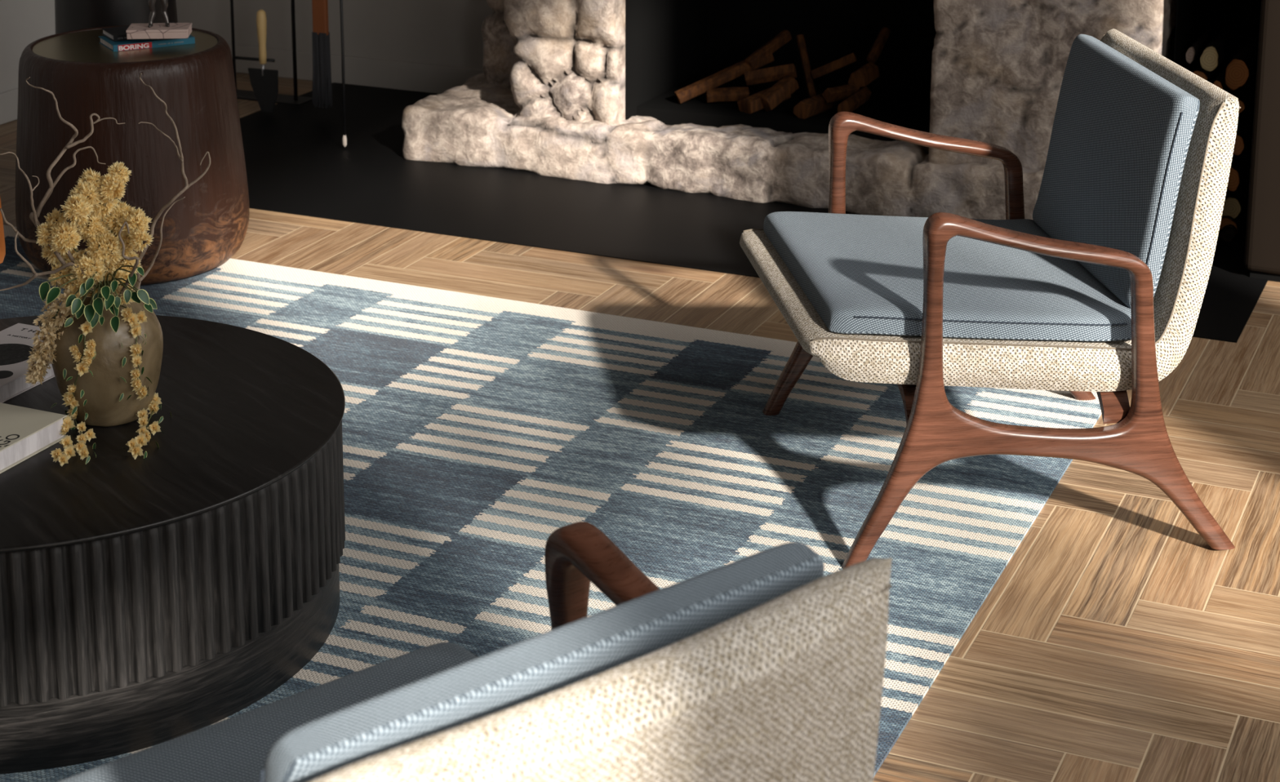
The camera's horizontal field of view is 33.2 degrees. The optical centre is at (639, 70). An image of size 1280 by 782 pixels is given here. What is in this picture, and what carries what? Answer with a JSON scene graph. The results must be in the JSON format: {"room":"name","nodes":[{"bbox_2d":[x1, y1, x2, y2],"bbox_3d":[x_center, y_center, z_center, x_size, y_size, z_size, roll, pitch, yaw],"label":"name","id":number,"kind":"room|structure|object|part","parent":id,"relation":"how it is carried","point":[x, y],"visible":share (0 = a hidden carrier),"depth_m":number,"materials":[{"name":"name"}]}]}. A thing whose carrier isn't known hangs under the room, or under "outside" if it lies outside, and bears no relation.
{"room":"living room","nodes":[
{"label":"living room","id":0,"kind":"room"},
{"bbox_2d":[0,0,55,93],"bbox_3d":[-3.438,-1.080,3.446,0.120,3.900,8.600,6,14,23],"label":"wall","id":1,"kind":"structure","parent":0,"point":[22,22],"depth_m":6.88,"materials":[{"name":"paint"}]},
{"bbox_2d":[0,87,17,124],"bbox_3d":[-3.385,0.782,3.825,0.012,0.100,8.585,6,14,23],"label":"baseboard","id":2,"kind":"structure","parent":1,"relation":"attached to","point":[8,99],"depth_m":6.85,"materials":[{"name":"paint"}]},
{"bbox_2d":[176,0,489,69],"bbox_3d":[1.170,-1.660,6.113,6.340,3.900,0.120,6,14,23],"label":"wall","id":3,"kind":"structure","parent":0,"point":[449,33],"depth_m":7.32,"materials":[{"name":"grey paint"}]},
{"bbox_2d":[227,43,484,93],"bbox_3d":[-0.947,0.004,7.364,1.540,0.100,0.015,6,14,23],"label":"baseboard","id":4,"kind":"structure","parent":3,"relation":"attached to","point":[363,71],"depth_m":7.34,"materials":[{"name":"grey paint"}]},
{"bbox_2d":[0,72,1279,781],"bbox_3d":[-0.580,1.105,2.634,6.260,0.001,8.700,6,14,23],"label":"floor","id":5,"kind":"structure","parent":0,"point":[1114,643],"depth_m":3.71,"materials":[{"name":"brown wood"}]},
{"bbox_2d":[54,0,177,33],"bbox_3d":[-1.421,-0.203,5.825,0.337,1.162,0.337,6,14,23],"label":"floor vase","id":6,"kind":"object","parent":5,"relation":"on","point":[69,15],"visible":0.1,"depth_m":5.69,"materials":[{"name":"black paint"}]},
{"bbox_2d":[230,0,311,105],"bbox_3d":[-1.170,-0.392,7.050,0.510,1.006,0.100,6,14,23],"label":"stand","id":7,"kind":"object","parent":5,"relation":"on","point":[295,99],"visible":0.69,"depth_m":7.16,"materials":[{"name":"black metal"}]},
{"bbox_2d":[0,224,1101,781],"bbox_3d":[-0.941,0.818,3.907,3.025,0.006,2.795,6,14,23],"label":"area rug","id":8,"kind":"object","parent":5,"relation":"on","point":[476,428],"visible":0.33,"depth_m":4.18,"materials":[{"name":"blue carpet"}]},
{"bbox_2d":[0,198,5,263],"bbox_3d":[-1.714,0.453,4.570,0.704,0.416,0.600,-4,13,-17],"label":"lounge seat","id":9,"kind":"object","parent":8,"relation":"on","point":[2,246],"visible":0.43,"depth_m":4.49,"materials":[{"name":"leather"}]},
{"bbox_2d":[15,25,249,284],"bbox_3d":[-1.270,0.205,5.369,0.570,0.560,0.570,6,14,23],"label":"drum side table","id":10,"kind":"object","parent":8,"relation":"on","point":[203,229],"visible":0.82,"depth_m":5.16,"materials":[{"name":"brown wood"}]},
{"bbox_2d":[98,35,195,51],"bbox_3d":[-1.222,-0.076,5.327,0.205,0.016,0.126,-7,14,-29],"label":"book","id":11,"kind":"object","parent":10,"relation":"on","point":[133,44],"visible":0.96,"depth_m":5.28,"materials":[{"name":"blue paper"}]},
{"bbox_2d":[102,21,175,41],"bbox_3d":[-1.234,-0.098,5.354,0.185,0.014,0.105,-7,14,-29],"label":"book","id":12,"kind":"object","parent":11,"relation":"on","point":[114,33],"visible":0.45,"depth_m":5.31,"materials":[{"name":"black paper"}]},
{"bbox_2d":[125,22,191,39],"bbox_3d":[-1.176,-0.098,5.263,0.148,0.022,0.087,-1,13,-5],"label":"box","id":13,"kind":"object","parent":12,"relation":"on","point":[140,30],"visible":1,"depth_m":5.23,"materials":[{"name":"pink stone"}]},
{"bbox_2d":[147,0,169,27],"bbox_3d":[-1.177,-0.199,5.245,0.071,0.188,0.041,-2,13,-10],"label":"figurine","id":14,"kind":"object","parent":13,"relation":"on","point":[151,3],"visible":1,"depth_m":5.25,"materials":[{"name":"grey metal"}]},
{"bbox_3d":[-1.176,-0.105,5.262,0.148,0.006,0.087,-1,13,-5],"label":"lid","id":15,"kind":"part","parent":13,"relation":"part of","materials":[{"name":"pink stone"}]},
{"bbox_2d":[0,314,345,774],"bbox_3d":[-0.982,0.726,3.491,1.007,0.354,1.007,6,14,23],"label":"coffee table","id":16,"kind":"object","parent":8,"relation":"on","point":[155,599],"visible":0.86,"depth_m":3.17,"materials":[{"name":"brown wood"}]},
{"bbox_2d":[0,323,54,403],"bbox_3d":[-1.071,0.494,3.648,0.182,0.030,0.265,6,14,23],"label":"book","id":17,"kind":"object","parent":16,"relation":"on","point":[16,341],"visible":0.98,"depth_m":3.62,"materials":[{"name":"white paper"}]},
{"bbox_2d":[0,402,66,473],"bbox_3d":[-1.041,0.573,3.277,0.200,0.036,0.275,6,14,23],"label":"book","id":18,"kind":"object","parent":16,"relation":"on","point":[25,433],"visible":0.99,"depth_m":3.31,"materials":[{"name":"white paper"}]},
{"bbox_2d":[51,280,163,426],"bbox_3d":[-0.851,0.448,3.433,0.176,0.215,0.175,6,14,23],"label":"vase","id":19,"kind":"object","parent":16,"relation":"on","point":[103,390],"visible":0.57,"depth_m":3.37,"materials":[{"name":"beige ceramic"}]},
{"bbox_2d":[0,151,70,273],"bbox_3d":[-0.919,0.262,3.374,0.148,0.287,0.028,-3,13,-14],"label":"branch","id":20,"kind":"object","parent":19,"relation":"in","point":[58,255],"visible":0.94,"depth_m":3.35,"materials":[{"name":"brown wood"}]},
{"bbox_2d":[0,208,75,262],"bbox_3d":[-0.922,0.306,3.385,0.154,0.195,0.028,-3,13,-15],"label":"branch","id":21,"kind":"object","parent":19,"relation":"in","point":[69,255],"visible":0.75,"depth_m":3.37,"materials":[{"name":"wood"}]},
{"bbox_2d":[0,231,93,294],"bbox_3d":[-0.917,0.328,3.359,0.166,0.165,0.041,-5,14,-22],"label":"branch","id":22,"kind":"object","parent":19,"relation":"in","point":[20,255],"visible":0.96,"depth_m":3.35,"materials":[{"name":"brown wood"}]},
{"bbox_2d":[24,278,89,386],"bbox_3d":[-0.906,0.410,3.377,0.128,0.173,0.073,-2,13,-11],"label":"drooping flower spray","id":23,"kind":"object","parent":19,"relation":"in","point":[38,370],"visible":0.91,"depth_m":3.37,"materials":[{"name":"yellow plant"}]},
{"bbox_3d":[-0.897,0.417,3.391,0.117,0.118,0.017,-7,14,-29],"label":"stem","id":24,"kind":"part","parent":23,"relation":"part of","materials":[{"name":"yellow plant"}]},
{"bbox_2d":[35,208,91,269],"bbox_3d":[-0.904,0.314,3.381,0.087,0.198,0.087,6,14,23],"label":"flower","id":25,"kind":"object","parent":19,"relation":"in","point":[57,232],"visible":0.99,"depth_m":3.35,"materials":[{"name":"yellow plant"}]},
{"bbox_2d":[49,320,96,466],"bbox_3d":[-0.868,0.485,3.322,0.093,0.205,0.218,-3,13,-14],"label":"stem","id":26,"kind":"object","parent":19,"relation":"in","point":[90,353],"visible":1,"depth_m":3.33,"materials":[{"name":"yellow plant"}]},
{"bbox_3d":[-0.883,0.474,3.340,0.054,0.191,0.199,1,13,3],"label":"stem","id":27,"kind":"part","parent":26,"relation":"part of","materials":[{"name":"yellow plant"}]},
{"bbox_2d":[25,76,124,261],"bbox_3d":[-0.886,0.202,3.392,0.151,0.398,0.043,-1,13,-5],"label":"branch","id":28,"kind":"object","parent":19,"relation":"in","point":[70,144],"visible":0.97,"depth_m":3.38,"materials":[{"name":"wood"}]},
{"bbox_2d":[47,247,103,303],"bbox_3d":[-0.885,0.345,3.395,0.090,0.133,0.088,6,14,23],"label":"flower","id":29,"kind":"object","parent":19,"relation":"in","point":[64,271],"visible":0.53,"depth_m":3.37,"materials":[{"name":"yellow plant"}]},
{"bbox_2d":[60,167,119,247],"bbox_3d":[-0.863,0.283,3.384,0.064,0.259,0.110,6,14,23],"label":"flower","id":30,"kind":"object","parent":19,"relation":"in","point":[85,198],"visible":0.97,"depth_m":3.35,"materials":[{"name":"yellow plant"}]},
{"bbox_2d":[67,211,122,286],"bbox_3d":[-0.856,0.314,3.391,0.082,0.196,0.104,1,13,3],"label":"flower","id":31,"kind":"object","parent":19,"relation":"in","point":[99,257],"visible":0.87,"depth_m":3.37,"materials":[{"name":"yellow plant"}]},
{"bbox_2d":[39,265,156,333],"bbox_3d":[-0.840,0.353,3.341,0.143,0.102,0.122,6,14,23],"label":"leafy sprig","id":32,"kind":"object","parent":19,"relation":"in","point":[92,313],"visible":0.9,"depth_m":3.33,"materials":[{"name":"green plant"}]},
{"bbox_2d":[98,160,132,272],"bbox_3d":[-0.825,0.275,3.400,0.047,0.267,0.071,6,14,23],"label":"flower","id":33,"kind":"object","parent":19,"relation":"in","point":[113,189],"visible":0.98,"depth_m":3.37,"materials":[{"name":"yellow plant"}]},
{"bbox_2d":[105,250,142,305],"bbox_3d":[-0.822,0.345,3.413,0.060,0.125,0.088,1,13,5],"label":"flower","id":34,"kind":"object","parent":19,"relation":"in","point":[124,274],"visible":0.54,"depth_m":3.40,"materials":[{"name":"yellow plant"}]},
{"bbox_2d":[102,200,154,271],"bbox_3d":[-0.803,0.307,3.410,0.095,0.201,0.068,6,14,23],"label":"flower","id":35,"kind":"object","parent":19,"relation":"in","point":[137,222],"visible":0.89,"depth_m":3.38,"materials":[{"name":"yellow plant"}]},
{"bbox_2d":[117,221,139,293],"bbox_3d":[-0.819,0.317,3.361,0.027,0.187,0.110,-12,17,-43],"label":"branch","id":36,"kind":"object","parent":19,"relation":"in","point":[124,256],"visible":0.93,"depth_m":3.32,"materials":[{"name":"brown wood"}]},
{"bbox_2d":[119,304,171,459],"bbox_3d":[-0.773,0.475,3.353,0.091,0.208,0.213,-4,13,-19],"label":"stem","id":37,"kind":"object","parent":19,"relation":"in","point":[135,443],"visible":0.99,"depth_m":3.36,"materials":[{"name":"yellow plant"}]},
{"bbox_3d":[-0.783,0.466,3.375,0.067,0.188,0.171,-6,14,-26],"label":"stem","id":38,"kind":"part","parent":37,"relation":"part of","materials":[{"name":"yellow plant"}]},
{"bbox_2d":[136,73,211,290],"bbox_3d":[-0.769,0.199,3.412,0.179,0.399,0.048,-3,13,-13],"label":"branch","id":39,"kind":"object","parent":19,"relation":"in","point":[187,184],"visible":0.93,"depth_m":3.42,"materials":[{"name":"wood"}]},
{"bbox_2d":[57,521,892,781],"bbox_3d":[-0.242,0.809,2.087,0.782,0.802,0.788,-10,16,-39],"label":"lounge chair","id":40,"kind":"object","parent":8,"relation":"on","point":[762,666],"visible":1,"depth_m":1.80,"materials":[{"name":"grey fabric"}]},
{"bbox_2d":[57,642,477,781],"bbox_3d":[-0.282,0.788,2.133,0.626,0.084,0.565,-10,16,-39],"label":"seat cushion","id":41,"kind":"object","parent":40,"relation":"on","point":[236,748],"depth_m":2.30,"materials":[{"name":"fabric"}]},
{"bbox_2d":[263,542,824,781],"bbox_3d":[-0.081,0.653,1.856,0.566,0.393,0.115,-10,16,-39],"label":"cushion","id":42,"kind":"object","parent":40,"relation":"on","point":[575,651],"depth_m":1.75,"materials":[{"name":"fabric"}]},
{"bbox_3d":[0.053,0.848,2.314,0.055,0.630,0.708,-10,16,-39],"label":"frame","id":43,"kind":"part","parent":40,"relation":"part of","materials":[{"name":"brown wood"}]},
{"bbox_2d":[739,27,1240,568],"bbox_3d":[0.628,0.382,4.025,0.788,0.802,0.782,-2,13,-8],"label":"lounge chair","id":44,"kind":"object","parent":8,"relation":"on","point":[1102,291],"visible":1,"depth_m":3.75,"materials":[{"name":"grey fabric"}]},
{"bbox_3d":[0.441,0.510,4.027,0.054,0.081,0.690,-2,13,-8],"label":"cross rail","id":45,"kind":"part","parent":44,"relation":"part of","materials":[{"name":"brown wood"}]},
{"bbox_3d":[0.605,0.387,4.398,0.708,0.630,0.055,-2,13,-8],"label":"frame","id":46,"kind":"part","parent":44,"relation":"part of","materials":[{"name":"brown wood"}]},
{"bbox_2d":[763,211,1131,341],"bbox_3d":[0.565,0.373,4.014,0.565,0.084,0.626,-2,13,-8],"label":"seat cushion","id":47,"kind":"object","parent":44,"relation":"on","point":[856,277],"depth_m":3.86,"materials":[{"name":"blue fabric"}]},
{"bbox_3d":[0.702,0.543,3.695,0.708,0.630,0.055,-2,13,-8],"label":"frame","id":48,"kind":"part","parent":44,"relation":"part of","materials":[{"name":"brown wood"}]},
{"bbox_3d":[0.788,0.501,4.073,0.054,0.081,0.690,-2,13,-8],"label":"cross rail","id":49,"kind":"part","parent":44,"relation":"part of","materials":[{"name":"brown wood"}]},
{"bbox_2d":[1032,34,1199,308],"bbox_3d":[0.876,0.177,4.014,0.115,0.393,0.566,-2,13,-8],"label":"cushion","id":50,"kind":"object","parent":44,"relation":"on","point":[1122,170],"depth_m":3.89,"materials":[{"name":"blue fabric"}]},
{"bbox_2d":[240,82,1267,342],"bbox_3d":[0.150,0.327,6.143,3.257,0.003,1.435,6,14,23],"label":"hearth","id":51,"kind":"object","parent":5,"relation":"on","point":[297,161],"depth_m":5.96,"materials":[{"name":"black stone"}]},
{"bbox_2d":[248,8,278,111],"bbox_3d":[-1.216,-0.032,6.926,0.110,0.334,0.033,6,14,23],"label":"shovel","id":52,"kind":"object","parent":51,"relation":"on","point":[264,82],"visible":1,"depth_m":6.93,"materials":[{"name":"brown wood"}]},
{"bbox_3d":[-1.215,-0.108,6.909,0.033,0.178,0.033,6,14,23],"label":"handle","id":53,"kind":"part","parent":52,"relation":"part of","materials":[{"name":"brown wood"}]},
{"bbox_3d":[-1.216,0.062,6.947,0.110,0.140,0.008,6,14,23],"label":"blade","id":54,"kind":"part","parent":52,"relation":"part of","materials":[{"name":"black metal"}]},
{"bbox_2d":[311,0,332,109],"bbox_3d":[-1.021,-0.158,6.866,0.065,0.570,0.033,6,14,23],"label":"brush","id":55,"kind":"object","parent":51,"relation":"on","point":[322,91],"visible":1,"depth_m":6.88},
{"bbox_3d":[-1.020,-0.275,6.840,0.052,0.330,0.020,6,14,23],"label":"handle","id":56,"kind":"part","parent":55,"relation":"part of","materials":[{"name":"orange wood"}]},
{"bbox_2d":[339,0,346,146],"bbox_3d":[-0.895,-0.227,6.424,0.014,0.942,0.014,6,14,23],"label":"poker","id":57,"kind":"object","parent":51,"relation":"on","point":[344,138],"visible":1,"depth_m":6.47,"materials":[{"name":"black metal"}]},
{"bbox_2d":[401,0,1177,219],"bbox_3d":[0.489,-0.546,6.119,2.310,1.780,0.802,6,14,23],"label":"fireplace","id":58,"kind":"object","parent":51,"relation":"on","point":[580,90],"visible":0.73,"depth_m":6.14,"materials":[{"name":"beige stone"}]},
{"bbox_2d":[674,51,774,103],"bbox_3d":[0.249,0.018,6.319,0.301,0.152,0.039,-3,13,-15],"label":"log","id":59,"kind":"object","parent":58,"relation":"in","point":[736,70],"visible":0.99,"depth_m":6.30,"materials":[{"name":"brown wood"}]},
{"bbox_2d":[706,86,749,102],"bbox_3d":[0.257,0.070,6.302,0.127,0.042,0.040,-1,13,-4],"label":"log","id":60,"kind":"object","parent":58,"relation":"in","point":[735,93],"visible":0.87,"depth_m":6.29,"materials":[{"name":"brown wood"}]},
{"bbox_2d":[743,63,797,85],"bbox_3d":[0.383,0.011,6.291,0.154,0.077,0.044,2,13,8],"label":"log","id":61,"kind":"object","parent":60,"relation":"on","point":[765,75],"visible":0.97,"depth_m":6.27,"materials":[{"name":"brown wood"}]},
{"bbox_2d":[744,29,791,68],"bbox_3d":[0.379,-0.065,6.342,0.156,0.100,0.030,-8,15,-32],"label":"log","id":62,"kind":"object","parent":61,"relation":"on","point":[784,37],"visible":1,"depth_m":6.33,"materials":[{"name":"brown wood"}]},
{"bbox_2d":[737,87,791,113],"bbox_3d":[0.360,0.086,6.238,0.165,0.084,0.061,-10,16,-38],"label":"log","id":63,"kind":"object","parent":58,"relation":"in","point":[752,104],"visible":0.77,"depth_m":6.19,"materials":[{"name":"brown wood"}]},
{"bbox_2d":[759,75,799,111],"bbox_3d":[0.402,0.067,6.219,0.130,0.094,0.045,-10,16,-39],"label":"log","id":64,"kind":"object","parent":58,"relation":"in","point":[788,85],"visible":1,"depth_m":6.20,"materials":[{"name":"brown wood"}]},
{"bbox_2d":[795,34,816,97],"bbox_3d":[0.490,-0.014,6.338,0.024,0.177,0.105,-5,14,-23],"label":"log","id":65,"kind":"object","parent":58,"relation":"in","point":[800,37],"visible":0.91,"depth_m":6.33,"materials":[{"name":"brown wood"}]},
{"bbox_2d":[810,53,857,79],"bbox_3d":[0.568,-0.015,6.312,0.135,0.080,0.025,1,13,5],"label":"log","id":66,"kind":"object","parent":65,"relation":"on","point":[851,58],"visible":1,"depth_m":6.30,"materials":[{"name":"brown wood"}]},
{"bbox_2d":[793,93,836,119],"bbox_3d":[0.507,0.100,6.186,0.058,0.062,0.165,9,15,35],"label":"log","id":67,"kind":"object","parent":58,"relation":"in","point":[805,108],"visible":0.85,"depth_m":6.13,"materials":[{"name":"brown wood"}]},
{"bbox_2d":[837,86,871,112],"bbox_3d":[0.612,0.090,6.136,0.043,0.063,0.163,7,14,27],"label":"log","id":68,"kind":"object","parent":58,"relation":"in","point":[863,95],"visible":0.84,"depth_m":6.10,"materials":[{"name":"brown wood"}]},
{"bbox_2d":[822,83,859,102],"bbox_3d":[0.577,0.063,6.168,0.102,0.049,0.050,-7,14,-29],"label":"log","id":69,"kind":"object","parent":68,"relation":"on","point":[844,91],"visible":0.91,"depth_m":6.15,"materials":[{"name":"brown wood"}]},
{"bbox_2d":[848,61,879,87],"bbox_3d":[0.644,0.012,6.195,0.059,0.070,0.092,9,16,36],"label":"log","id":70,"kind":"object","parent":68,"relation":"on","point":[868,73],"visible":1,"depth_m":6.17,"materials":[{"name":"brown wood"}]},
{"bbox_2d":[866,26,891,62],"bbox_3d":[0.696,-0.075,6.263,0.030,0.096,0.098,10,16,37],"label":"log","id":71,"kind":"object","parent":58,"relation":"in","point":[877,48],"visible":1,"depth_m":6.25,"materials":[{"name":"brown wood"}]},
{"bbox_2d":[1173,0,1261,246],"bbox_3d":[1.571,-0.377,5.613,0.243,1.607,0.445,6,14,23],"label":"niche","id":72,"kind":"object","parent":51,"relation":"on","point":[1193,17],"visible":0.02,"depth_m":5.85,"materials":[{"name":"black"}]},
{"bbox_2d":[1200,22,1239,71],"bbox_3d":[1.528,-0.064,5.668,0.049,0.073,0.335,6,14,23],"label":"log","id":73,"kind":"object","parent":72,"relation":"in","point":[1227,38],"visible":1,"depth_m":5.57,"materials":[{"name":"brown wood"}]},
{"bbox_2d":[1212,66,1228,91],"bbox_3d":[1.550,0.018,5.676,0.034,0.057,0.335,6,14,23],"label":"log","id":74,"kind":"object","parent":72,"relation":"in","point":[1219,82],"visible":0.27,"depth_m":5.54,"materials":[{"name":"brown wood"}]},
{"bbox_2d":[1218,220,1238,241],"bbox_3d":[1.594,0.393,5.739,0.044,0.045,0.335,6,14,23],"label":"log","id":75,"kind":"object","parent":72,"relation":"in","point":[1227,233],"visible":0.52,"depth_m":5.59,"materials":[{"name":"brown wood"}]},
{"bbox_2d":[1218,197,1248,236],"bbox_3d":[1.598,0.380,5.751,0.054,0.062,0.335,6,14,23],"label":"log","id":76,"kind":"object","parent":72,"relation":"in","point":[1240,220],"visible":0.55,"depth_m":5.61,"materials":[{"name":"brown wood"}]},
{"bbox_2d":[1222,168,1250,220],"bbox_3d":[1.608,0.330,5.752,0.053,0.071,0.335,6,14,23],"label":"log","id":77,"kind":"object","parent":76,"relation":"on","point":[1232,206],"visible":0.53,"depth_m":5.62,"materials":[{"name":"brown wood"}]},
{"bbox_2d":[1226,137,1252,191],"bbox_3d":[1.594,0.248,5.707,0.048,0.069,0.335,6,14,23],"label":"log","id":78,"kind":"object","parent":77,"relation":"on","point":[1241,164],"visible":0.63,"depth_m":5.61,"materials":[{"name":"brown wood"}]},
{"bbox_2d":[1233,106,1254,155],"bbox_3d":[1.602,0.158,5.700,0.052,0.060,0.335,6,14,23],"label":"log","id":79,"kind":"object","parent":78,"relation":"on","point":[1245,122],"visible":0.59,"depth_m":5.62,"materials":[{"name":"brown wood"}]},
{"bbox_3d":[1.580,0.096,5.730,0.059,0.049,0.335,6,14,23],"label":"log","id":80,"kind":"object","parent":79,"relation":"on","visible":0},
{"bbox_2d":[1229,71,1256,113],"bbox_3d":[1.598,0.057,5.680,0.055,0.048,0.335,6,14,23],"label":"log","id":81,"kind":"object","parent":80,"relation":"on","point":[1245,94],"visible":0.46,"depth_m":5.60,"materials":[{"name":"brown wood"}]},
{"bbox_2d":[1224,34,1258,91],"bbox_3d":[1.599,-0.022,5.662,0.064,0.090,0.335,6,14,23],"label":"log","id":82,"kind":"object","parent":81,"relation":"on","point":[1243,64],"visible":0.89,"depth_m":5.53,"materials":[{"name":"brown wood"}]},
{"bbox_2d":[1244,0,1279,282],"bbox_3d":[2.176,-0.368,5.265,1.138,1.750,0.830,6,14,23],"label":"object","id":83,"kind":"object","parent":5,"relation":"on","point":[1262,245],"visible":1,"depth_m":5.23,"materials":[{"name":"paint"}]},
{"bbox_3d":[1.508,0.208,5.787,0.056,0.068,0.335,6,14,23],"label":"log","id":84,"kind":"object","parent":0,"visible":0},
{"bbox_3d":[1.501,0.134,5.724,0.073,0.061,0.335,6,14,23],"label":"log","id":85,"kind":"object","parent":84,"relation":"on","visible":0},
{"bbox_2d":[1207,63,1226,83],"bbox_3d":[1.522,0.047,5.729,0.053,0.068,0.335,6,14,23],"label":"log","id":86,"kind":"object","parent":85,"relation":"on","point":[1222,66],"visible":0.06,"depth_m":5.76,"materials":[{"name":"brown wood"}]},
{"bbox_2d":[1191,54,1228,80],"bbox_3d":[1.518,-0.015,5.734,0.051,0.038,0.335,6,14,23],"label":"log","id":87,"kind":"object","parent":86,"relation":"on","point":[1200,72],"visible":0.37,"depth_m":5.60,"materials":[{"name":"brown wood"}]},
{"bbox_2d":[1185,23,1216,63],"bbox_3d":[1.492,-0.073,5.716,0.025,0.048,0.335,6,14,23],"label":"log","id":88,"kind":"object","parent":87,"relation":"on","point":[1205,38],"visible":0.95,"depth_m":5.66,"materials":[{"name":"brown wood"}]}
]}

